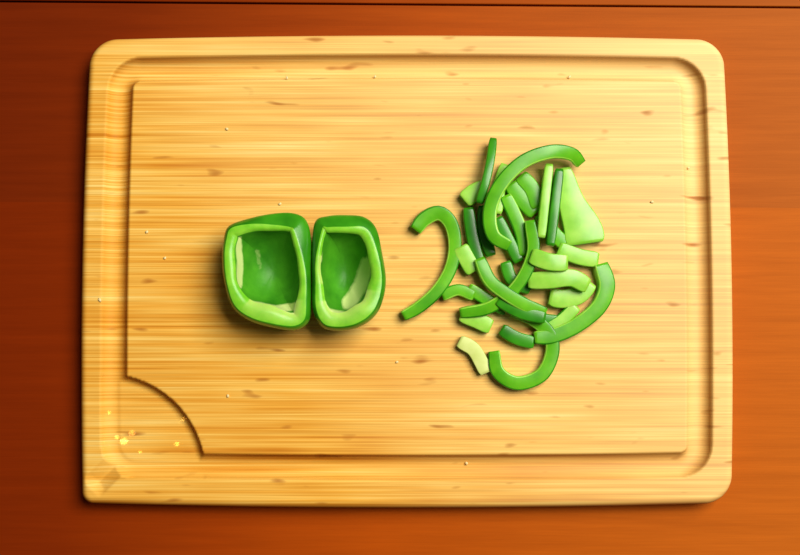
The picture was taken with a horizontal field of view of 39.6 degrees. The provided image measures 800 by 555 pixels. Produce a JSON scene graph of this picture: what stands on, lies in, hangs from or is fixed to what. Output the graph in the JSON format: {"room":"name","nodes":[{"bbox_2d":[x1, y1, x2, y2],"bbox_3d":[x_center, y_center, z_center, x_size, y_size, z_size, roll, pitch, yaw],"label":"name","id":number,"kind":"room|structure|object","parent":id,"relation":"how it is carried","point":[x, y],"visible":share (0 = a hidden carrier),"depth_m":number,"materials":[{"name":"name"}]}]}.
{"room":"kitchen","nodes":[
{"label":"kitchen","id":0,"kind":"room"},
{"bbox_3d":[0.005,0.042,1.553,4.000,0.020,4.000,0,86,0],"label":"floor","id":1,"kind":"structure","parent":0,"visible":0},
{"bbox_2d":[0,0,799,554],"bbox_3d":[0.005,0.018,1.169,1.500,0.750,0.950,0,86,0],"label":"wooden table","id":2,"kind":"object","parent":1,"relation":"on","point":[47,47],"visible":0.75,"depth_m":0.79,"materials":[{"name":"red wood"}]},
{"bbox_2d":[81,36,732,507],"bbox_3d":[0.005,-0.006,0.785,0.457,0.019,0.333,0,86,0],"label":"bamboo cutting board","id":3,"kind":"object","parent":2,"relation":"on","point":[186,399],"visible":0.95,"depth_m":0.78,"materials":[{"name":"brown wood"}]},
{"bbox_2d":[222,213,311,329],"bbox_3d":[-0.090,-0.004,0.759,0.060,0.034,0.080,0,86,0],"label":"bell pepper half","id":4,"kind":"object","parent":3,"relation":"on","point":[267,259],"visible":1,"depth_m":0.75,"materials":[{"name":"green food"}]},
{"bbox_2d":[312,215,385,330],"bbox_3d":[-0.035,-0.003,0.759,0.050,0.034,0.078,0,86,0],"label":"bell pepper half","id":5,"kind":"object","parent":3,"relation":"on","point":[349,274],"visible":1,"depth_m":0.75,"materials":[{"name":"green food"}]},
{"bbox_2d":[401,137,614,389],"bbox_3d":[0.081,-0.015,0.766,0.143,0.022,0.167,41,87,2],"label":"bell pepper","id":6,"kind":"object","parent":3,"relation":"on","point":[563,196],"visible":1,"depth_m":0.77,"materials":[{"name":"green food"}]}
]}

